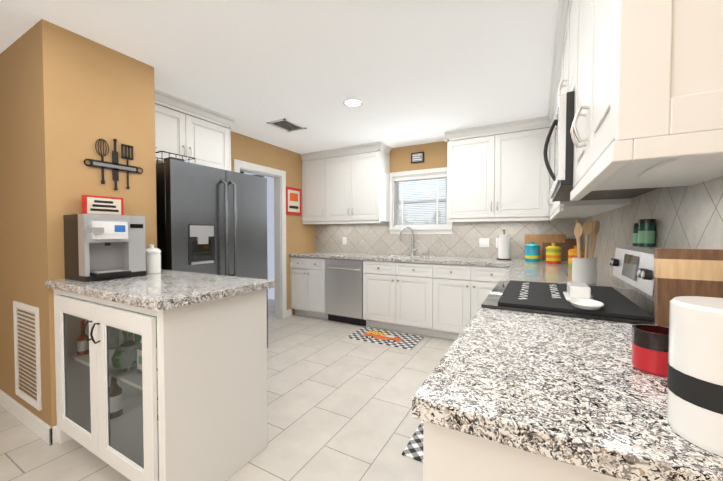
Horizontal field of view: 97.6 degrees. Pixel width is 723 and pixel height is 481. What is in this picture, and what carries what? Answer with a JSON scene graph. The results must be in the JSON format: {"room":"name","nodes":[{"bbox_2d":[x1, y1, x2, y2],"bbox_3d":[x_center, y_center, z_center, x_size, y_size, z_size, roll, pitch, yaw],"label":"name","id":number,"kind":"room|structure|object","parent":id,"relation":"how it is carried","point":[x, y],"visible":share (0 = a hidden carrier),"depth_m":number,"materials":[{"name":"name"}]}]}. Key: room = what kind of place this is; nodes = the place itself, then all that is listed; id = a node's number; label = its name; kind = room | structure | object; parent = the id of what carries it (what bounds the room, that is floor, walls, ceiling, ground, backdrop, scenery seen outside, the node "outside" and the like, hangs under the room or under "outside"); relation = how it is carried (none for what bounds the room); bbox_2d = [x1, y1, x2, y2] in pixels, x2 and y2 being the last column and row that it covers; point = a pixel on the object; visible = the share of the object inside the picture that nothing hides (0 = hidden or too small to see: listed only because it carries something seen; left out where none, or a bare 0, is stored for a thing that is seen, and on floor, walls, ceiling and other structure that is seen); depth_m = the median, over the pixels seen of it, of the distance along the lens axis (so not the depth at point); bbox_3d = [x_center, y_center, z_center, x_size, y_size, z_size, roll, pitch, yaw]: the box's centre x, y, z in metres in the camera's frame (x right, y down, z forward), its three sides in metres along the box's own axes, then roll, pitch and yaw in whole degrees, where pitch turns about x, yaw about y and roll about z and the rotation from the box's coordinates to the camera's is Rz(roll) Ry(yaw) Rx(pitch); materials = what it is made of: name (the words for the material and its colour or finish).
{"room":"kitchen","nodes":[
{"label":"kitchen","id":0,"kind":"room"},
{"bbox_2d":[0,19,156,426],"bbox_3d":[-2.526,-0.051,2.558,1.980,2.440,0.600,1,2,29],"label":"wall","id":1,"kind":"structure","parent":0,"point":[68,99],"depth_m":1.98,"materials":[{"name":"brown paint"}]},
{"bbox_2d":[13,301,41,410],"bbox_3d":[-2.119,0.713,2.001,0.410,0.620,0.012,1,2,29],"label":"air vent","id":2,"kind":"object","parent":1,"relation":"in","point":[33,402],"visible":1,"depth_m":1.99,"materials":[{"name":"white metal"}]},
{"bbox_2d":[84,139,142,189],"bbox_3d":[-1.632,-0.502,2.098,0.024,0.336,0.336,1,2,29],"label":"utensil rack","id":3,"kind":"object","parent":1,"relation":"attached to","point":[115,166],"visible":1,"depth_m":2.10,"materials":[{"name":"black metal"}]},
{"bbox_2d":[0,299,454,480],"bbox_3d":[-1.234,1.238,1.806,5.000,0.100,6.680,1,2,29],"label":"floor","id":4,"kind":"structure","parent":0,"point":[339,405],"depth_m":2.10,"materials":[{"name":"tile"}]},
{"bbox_2d":[45,269,274,480],"bbox_3d":[-1.158,0.708,1.809,1.153,0.960,0.658,1,2,29],"label":"base cabinet","id":5,"kind":"object","parent":4,"relation":"on","point":[202,377],"visible":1,"depth_m":1.54,"materials":[{"name":"white wood"}]},
{"bbox_2d":[77,320,88,355],"bbox_3d":[-1.598,0.568,1.858,0.128,0.200,0.055,0,1,2],"label":"bottle","id":6,"kind":"object","parent":5,"relation":"in","point":[86,347],"depth_m":1.84,"materials":[{"name":"red glass"}]},
{"bbox_2d":[63,214,146,281],"bbox_3d":[-1.534,0.036,1.920,0.325,0.375,0.310,1,2,29],"label":"coffee brewer","id":7,"kind":"object","parent":5,"relation":"on","point":[98,247],"visible":1,"depth_m":1.84,"materials":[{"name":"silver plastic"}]},
{"bbox_2d":[82,195,123,214],"bbox_3d":[-1.640,-0.217,2.012,0.034,0.125,0.210,1,2,29],"label":"sign","id":8,"kind":"object","parent":7,"relation":"on","point":[102,205],"visible":0.88,"depth_m":1.99,"materials":[{"name":"red paint"}]},
{"bbox_2d":[108,307,118,348],"bbox_3d":[-1.539,0.540,1.958,0.060,0.250,0.058,1,2,29],"label":"bottle","id":9,"kind":"object","parent":5,"relation":"in","point":[111,330],"depth_m":1.94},
{"bbox_2d":[109,377,122,418],"bbox_3d":[-1.506,0.911,1.926,0.081,0.310,0.079,1,2,29],"label":"bottle","id":10,"kind":"object","parent":5,"relation":"in","point":[115,399],"depth_m":1.91,"materials":[{"name":"white plastic"}]},
{"bbox_2d":[111,330,136,371],"bbox_3d":[-1.228,0.545,1.666,0.144,0.255,0.144,1,2,29],"label":"decanter","id":11,"kind":"object","parent":5,"relation":"in","point":[129,352],"depth_m":1.62,"materials":[{"name":"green glass"}]},
{"bbox_2d":[134,312,156,341],"bbox_3d":[-1.210,0.542,1.822,0.168,0.252,0.108,1,2,29],"label":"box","id":12,"kind":"object","parent":5,"relation":"in","point":[137,336],"depth_m":1.79,"materials":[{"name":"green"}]},
{"bbox_2d":[137,339,156,373],"bbox_3d":[-1.097,0.543,1.622,0.082,0.260,0.068,1,2,29],"label":"bottle","id":13,"kind":"object","parent":5,"relation":"in","point":[139,361],"depth_m":1.60,"materials":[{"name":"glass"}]},
{"bbox_2d":[146,244,160,273],"bbox_3d":[-1.408,0.121,2.126,0.104,0.196,0.106,1,2,29],"label":"canister","id":14,"kind":"object","parent":5,"relation":"on","point":[153,260],"visible":0.81,"depth_m":2.09,"materials":[{"name":"white ceramic"}]},
{"bbox_2d":[156,157,267,347],"bbox_3d":[-1.493,0.259,2.954,0.852,1.800,0.960,1,2,29],"label":"refrigerator","id":15,"kind":"object","parent":4,"relation":"on","point":[211,220],"visible":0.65,"depth_m":2.64,"materials":[{"name":"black metal"}]},
{"bbox_2d":[156,147,194,163],"bbox_3d":[-1.591,-0.672,2.620,0.267,0.151,0.286,1,2,29],"label":"basket","id":16,"kind":"object","parent":15,"relation":"on","point":[169,156],"visible":0.31,"depth_m":2.58,"materials":[{"name":"black"}]},
{"bbox_2d":[325,258,365,325],"bbox_3d":[-0.113,0.684,4.480,0.594,0.875,0.654,1,2,29],"label":"dishwasher","id":17,"kind":"object","parent":4,"relation":"on","point":[343,290],"visible":0.77,"depth_m":4.23,"materials":[{"name":"grey metal"}]},
{"bbox_2d":[346,327,423,349],"bbox_3d":[0.280,1.135,3.715,0.800,0.011,0.450,1,2,29],"label":"area rug","id":18,"kind":"object","parent":4,"relation":"on","point":[395,339],"visible":1,"depth_m":3.69,"materials":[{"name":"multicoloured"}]},
{"bbox_2d":[362,330,403,342],"bbox_3d":[0.254,1.131,3.731,0.503,0.004,0.289,1,2,29],"label":"print","id":19,"kind":"object","parent":18,"relation":"on","point":[387,337],"depth_m":3.73,"materials":[{"name":"orange"}]},
{"bbox_2d":[402,420,423,462],"bbox_3d":[0.629,1.176,2.032,0.440,0.011,0.880,1,2,29],"label":"area rug","id":20,"kind":"object","parent":4,"relation":"on","point":[413,449],"depth_m":1.81,"materials":[{"name":"multicoloured"}]},
{"bbox_2d":[289,252,722,480],"bbox_3d":[-0.042,0.704,2.760,3.642,0.920,3.626,1,2,29],"label":"base cabinets","id":21,"kind":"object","parent":4,"relation":"on","point":[503,395],"depth_m":0.66,"materials":[{"name":"white"}]},
{"bbox_2d":[400,226,428,255],"bbox_3d":[0.717,0.008,4.279,0.380,0.398,0.162,1,2,29],"label":"faucet","id":22,"kind":"object","parent":21,"relation":"on","point":[413,249],"visible":0.98,"depth_m":4.32,"materials":[{"name":"silver metal"}]},
{"bbox_2d":[497,230,510,259],"bbox_3d":[1.651,0.046,3.667,0.150,0.350,0.150,1,2,29],"label":"paper towel roll","id":23,"kind":"object","parent":21,"relation":"on","point":[504,246],"visible":1,"depth_m":3.62,"materials":[{"name":"white paper"}]},
{"bbox_2d":[525,241,539,260],"bbox_3d":[1.881,0.116,3.484,0.150,0.218,0.150,1,2,29],"label":"canister","id":24,"kind":"object","parent":21,"relation":"on","point":[532,251],"visible":1,"depth_m":3.43,"materials":[{"name":"teal"}]},
{"bbox_2d":[525,234,576,260],"bbox_3d":[2.139,0.078,3.558,0.540,0.290,0.072,1,2,29],"label":"cutting board","id":25,"kind":"object","parent":21,"relation":"on","point":[561,241],"visible":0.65,"depth_m":3.56,"materials":[{"name":"brown wood"}]},
{"bbox_2d":[546,243,560,263],"bbox_3d":[1.941,0.128,3.200,0.137,0.208,0.137,1,2,29],"label":"canister","id":26,"kind":"object","parent":21,"relation":"on","point":[553,253],"visible":1,"depth_m":3.15,"materials":[{"name":"yellow"}]},
{"bbox_2d":[568,246,583,266],"bbox_3d":[1.983,0.142,2.926,0.125,0.193,0.125,1,2,29],"label":"canister","id":27,"kind":"object","parent":21,"relation":"on","point":[572,253],"visible":0.6,"depth_m":2.90,"materials":[{"name":"orange"}]},
{"bbox_2d":[572,217,599,283],"bbox_3d":[1.379,0.059,1.946,0.134,0.409,0.144,1,2,29],"label":"utensil crock","id":28,"kind":"object","parent":21,"relation":"on","point":[584,269],"visible":0.96,"depth_m":1.91,"materials":[{"name":"white ceramic"}]},
{"bbox_2d":[631,324,668,376],"bbox_3d":[0.669,0.248,0.717,0.087,0.092,0.087,1,2,29],"label":"candle jar","id":29,"kind":"object","parent":21,"relation":"on","point":[650,348],"visible":0.83,"depth_m":0.70,"materials":[{"name":"red glass"}]},
{"bbox_2d":[654,248,722,327],"bbox_3d":[0.833,0.156,0.776,0.188,0.272,0.145,1,2,29],"label":"cutting board","id":30,"kind":"object","parent":21,"relation":"on","point":[687,272],"visible":0.4,"depth_m":0.76,"materials":[{"name":"brown wood"}]},
{"bbox_2d":[667,296,722,456],"bbox_3d":[0.547,0.197,0.475,0.125,0.205,0.125,1,2,29],"label":"canister","id":31,"kind":"object","parent":21,"relation":"on","point":[695,389],"visible":1,"depth_m":0.46,"materials":[{"name":"white ceramic"}]},
{"bbox_2d":[481,245,654,324],"bbox_3d":[1.182,0.613,1.391,1.266,1.170,0.758,1,2,29],"label":"range","id":32,"kind":"object","parent":4,"relation":"on","point":[633,266],"visible":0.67,"depth_m":1.32,"materials":[{"name":"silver metal"}]},
{"bbox_2d":[563,282,593,300],"bbox_3d":[0.943,0.221,1.377,0.100,0.062,0.190,1,2,29],"label":"butter dish","id":33,"kind":"object","parent":32,"relation":"on","point":[578,289],"visible":0.96,"depth_m":1.32,"materials":[{"name":"white ceramic"}]},
{"bbox_2d":[569,298,603,309],"bbox_3d":[0.874,0.248,1.233,0.112,0.016,0.165,1,2,29],"label":"spoon rest","id":34,"kind":"object","parent":32,"relation":"on","point":[590,304],"visible":0.96,"depth_m":1.24,"materials":[{"name":"white ceramic"}]},
{"bbox_2d":[632,223,637,245],"bbox_3d":[1.284,-0.028,1.451,0.064,0.107,0.064,1,2,29],"label":"spice jar","id":35,"kind":"object","parent":32,"relation":"on","point":[635,235],"visible":0.33,"depth_m":1.45,"materials":[{"name":"teal glass"}]},
{"bbox_2d":[638,219,655,246],"bbox_3d":[1.248,-0.034,1.385,0.058,0.122,0.058,1,2,29],"label":"spice jar","id":36,"kind":"object","parent":32,"relation":"on","point":[646,232],"visible":1,"depth_m":1.36,"materials":[{"name":"teal glass"}]},
{"bbox_2d":[231,131,314,314],"bbox_3d":[-1.485,-0.087,4.027,0.120,2.440,2.980,1,2,29],"label":"wall","id":37,"kind":"structure","parent":0,"point":[300,237],"depth_m":4.63,"materials":[{"name":"paint"}]},
{"bbox_2d":[0,309,291,445],"bbox_3d":[-1.972,1.094,3.575,1.994,0.100,2.894,1,2,29],"label":"baseboard","id":38,"kind":"structure","parent":37,"relation":"attached to","point":[41,429],"depth_m":1.98,"materials":[{"name":"white wood"}]},
{"bbox_2d":[155,89,234,170],"bbox_3d":[-1.743,-0.982,3.019,0.374,0.599,0.999,1,2,29],"label":"upper cabinet","id":39,"kind":"object","parent":37,"relation":"attached to","point":[201,135],"visible":0.58,"depth_m":2.97,"materials":[{"name":"white wood"}]},
{"bbox_2d":[233,159,286,318],"bbox_3d":[-1.365,0.070,4.228,0.138,2.115,0.890,1,2,29],"label":"door frame","id":40,"kind":"structure","parent":37,"relation":"attached to","point":[279,230],"depth_m":4.52,"materials":[{"name":"white wood"}]},
{"bbox_2d":[286,186,300,214],"bbox_3d":[-1.015,-0.585,4.715,0.022,0.400,0.340,1,2,29],"label":"framed picture","id":41,"kind":"object","parent":37,"relation":"attached to","point":[293,201],"visible":0.96,"depth_m":4.70,"materials":[{"name":"red paint"}]},
{"bbox_2d":[0,0,557,153],"bbox_3d":[-1.234,-1.301,1.743,5.000,0.100,6.680,1,2,29],"label":"ceiling","id":42,"kind":"structure","parent":0,"point":[411,72],"depth_m":2.17,"materials":[{"name":"white paint"}]},
{"bbox_2d":[267,118,306,131],"bbox_3d":[-0.836,-1.291,3.558,0.260,0.008,0.360,1,2,29],"label":"ceiling vent","id":43,"kind":"object","parent":42,"relation":"in","point":[286,125],"visible":0.98,"depth_m":3.54,"materials":[{"name":"white metal"}]},
{"bbox_2d":[343,99,362,106],"bbox_3d":[-0.078,-1.278,2.945,0.190,0.004,0.190,1,2,29],"label":"recessed light","id":44,"kind":"object","parent":42,"relation":"in","point":[353,103],"visible":1,"depth_m":2.95,"materials":[{"name":"white plastic"}]},
{"bbox_2d":[315,141,583,258],"bbox_3d":[0.865,-0.096,4.380,3.850,2.440,0.128,1,2,29],"label":"wall","id":45,"kind":"structure","parent":0,"point":[462,240],"depth_m":4.25,"materials":[{"name":"tile"}]},
{"bbox_2d":[301,158,327,223],"bbox_3d":[-0.619,-0.754,4.924,0.503,0.950,0.336,1,2,29],"label":"upper cabinet","id":46,"kind":"object","parent":45,"relation":"attached to","point":[314,170],"depth_m":4.78,"materials":[{"name":"white wood"}]},
{"bbox_2d":[328,150,389,221],"bbox_3d":[-0.090,-0.747,4.631,0.947,0.950,0.336,1,2,29],"label":"upper cabinet","id":47,"kind":"object","parent":45,"relation":"attached to","point":[348,185],"depth_m":4.44,"materials":[{"name":"white wood"}]},
{"bbox_2d":[411,152,423,163],"bbox_3d":[0.766,-1.135,4.330,0.180,0.140,0.023,1,2,29],"label":"sign","id":48,"kind":"object","parent":45,"relation":"attached to","point":[417,157],"visible":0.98,"depth_m":4.32,"materials":[{"name":"black"}]},
{"bbox_2d":[389,167,451,233],"bbox_3d":[0.817,-0.526,4.372,0.892,0.880,0.170,1,2,29],"label":"window","id":49,"kind":"structure","parent":45,"relation":"in","point":[446,229],"depth_m":4.39,"materials":[{"name":"white"}]},
{"bbox_2d":[394,173,446,226],"bbox_3d":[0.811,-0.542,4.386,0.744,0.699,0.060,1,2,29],"label":"window blinds","id":50,"kind":"object","parent":49,"relation":"attached to","point":[436,222],"visible":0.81,"depth_m":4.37,"materials":[{"name":"white plastic"}]},
{"bbox_2d":[479,238,488,246],"bbox_3d":[1.527,0.027,3.938,0.115,0.115,0.008,1,2,29],"label":"outlet","id":51,"kind":"object","parent":45,"relation":"attached to","point":[483,242],"depth_m":3.94,"materials":[{"name":"white plastic"}]},
{"bbox_2d":[444,124,539,219],"bbox_3d":[1.575,-0.724,3.670,1.094,0.950,0.407,1,2,29],"label":"upper cabinet","id":52,"kind":"object","parent":45,"relation":"attached to","point":[491,175],"depth_m":3.56,"materials":[{"name":"white wood"}]},
{"bbox_2d":[584,176,722,301],"bbox_3d":[0.915,-0.002,0.586,0.128,2.440,6.680,1,2,29],"label":"wall","id":53,"kind":"structure","parent":0,"point":[688,217],"depth_m":1.24,"materials":[{"name":"tile"}]},
{"bbox_2d":[560,24,563,94],"bbox_3d":[1.229,-0.873,1.603,0.336,0.550,0.440,1,2,29],"label":"upper cabinet","id":54,"kind":"object","parent":53,"relation":"attached to","point":[561,25],"depth_m":1.83,"materials":[{"name":"white wood"}]},
{"bbox_2d":[540,104,589,219],"bbox_3d":[1.947,-0.707,2.978,0.406,0.950,0.626,1,2,29],"label":"upper cabinet","id":55,"kind":"object","parent":53,"relation":"attached to","point":[545,178],"depth_m":3.32,"materials":[{"name":"white wood"}]},
{"bbox_2d":[564,0,571,93],"bbox_3d":[1.074,-0.866,1.323,0.336,0.550,0.440,1,2,29],"label":"upper cabinet","id":56,"kind":"object","parent":53,"relation":"attached to","point":[567,3],"depth_m":1.52,"materials":[{"name":"white wood"}]},
{"bbox_2d":[543,91,660,201],"bbox_3d":[1.106,-0.405,1.500,0.428,0.360,0.754,1,2,29],"label":"microwave","id":57,"kind":"object","parent":56,"relation":"attached to","point":[560,170],"visible":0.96,"depth_m":1.30,"materials":[{"name":"silver metal"}]},
{"bbox_2d":[552,88,602,215],"bbox_3d":[1.725,-0.695,2.506,0.336,0.950,0.655,1,2,29],"label":"upper cabinet","id":58,"kind":"object","parent":53,"relation":"attached to","point":[553,89],"depth_m":2.62,"materials":[{"name":"white wood"}]},
{"bbox_2d":[552,56,630,215],"bbox_3d":[1.465,-0.683,2.036,0.336,0.950,0.659,1,2,29],"label":"upper cabinet","id":59,"kind":"object","parent":53,"relation":"attached to","point":[575,204],"depth_m":1.91,"materials":[{"name":"white wood"}]},
{"bbox_2d":[568,0,721,195],"bbox_3d":[0.874,-0.657,0.968,0.336,0.950,0.505,1,2,29],"label":"upper cabinet","id":60,"kind":"object","parent":53,"relation":"attached to","point":[579,189],"depth_m":1.10,"materials":[{"name":"white wood"}]},
{"bbox_2d":[576,0,722,183],"bbox_3d":[0.697,-0.649,0.650,0.338,0.950,0.461,1,2,29],"label":"upper cabinet","id":61,"kind":"object","parent":53,"relation":"attached to","point":[643,79],"depth_m":0.53,"materials":[{"name":"white wood"}]}
]}

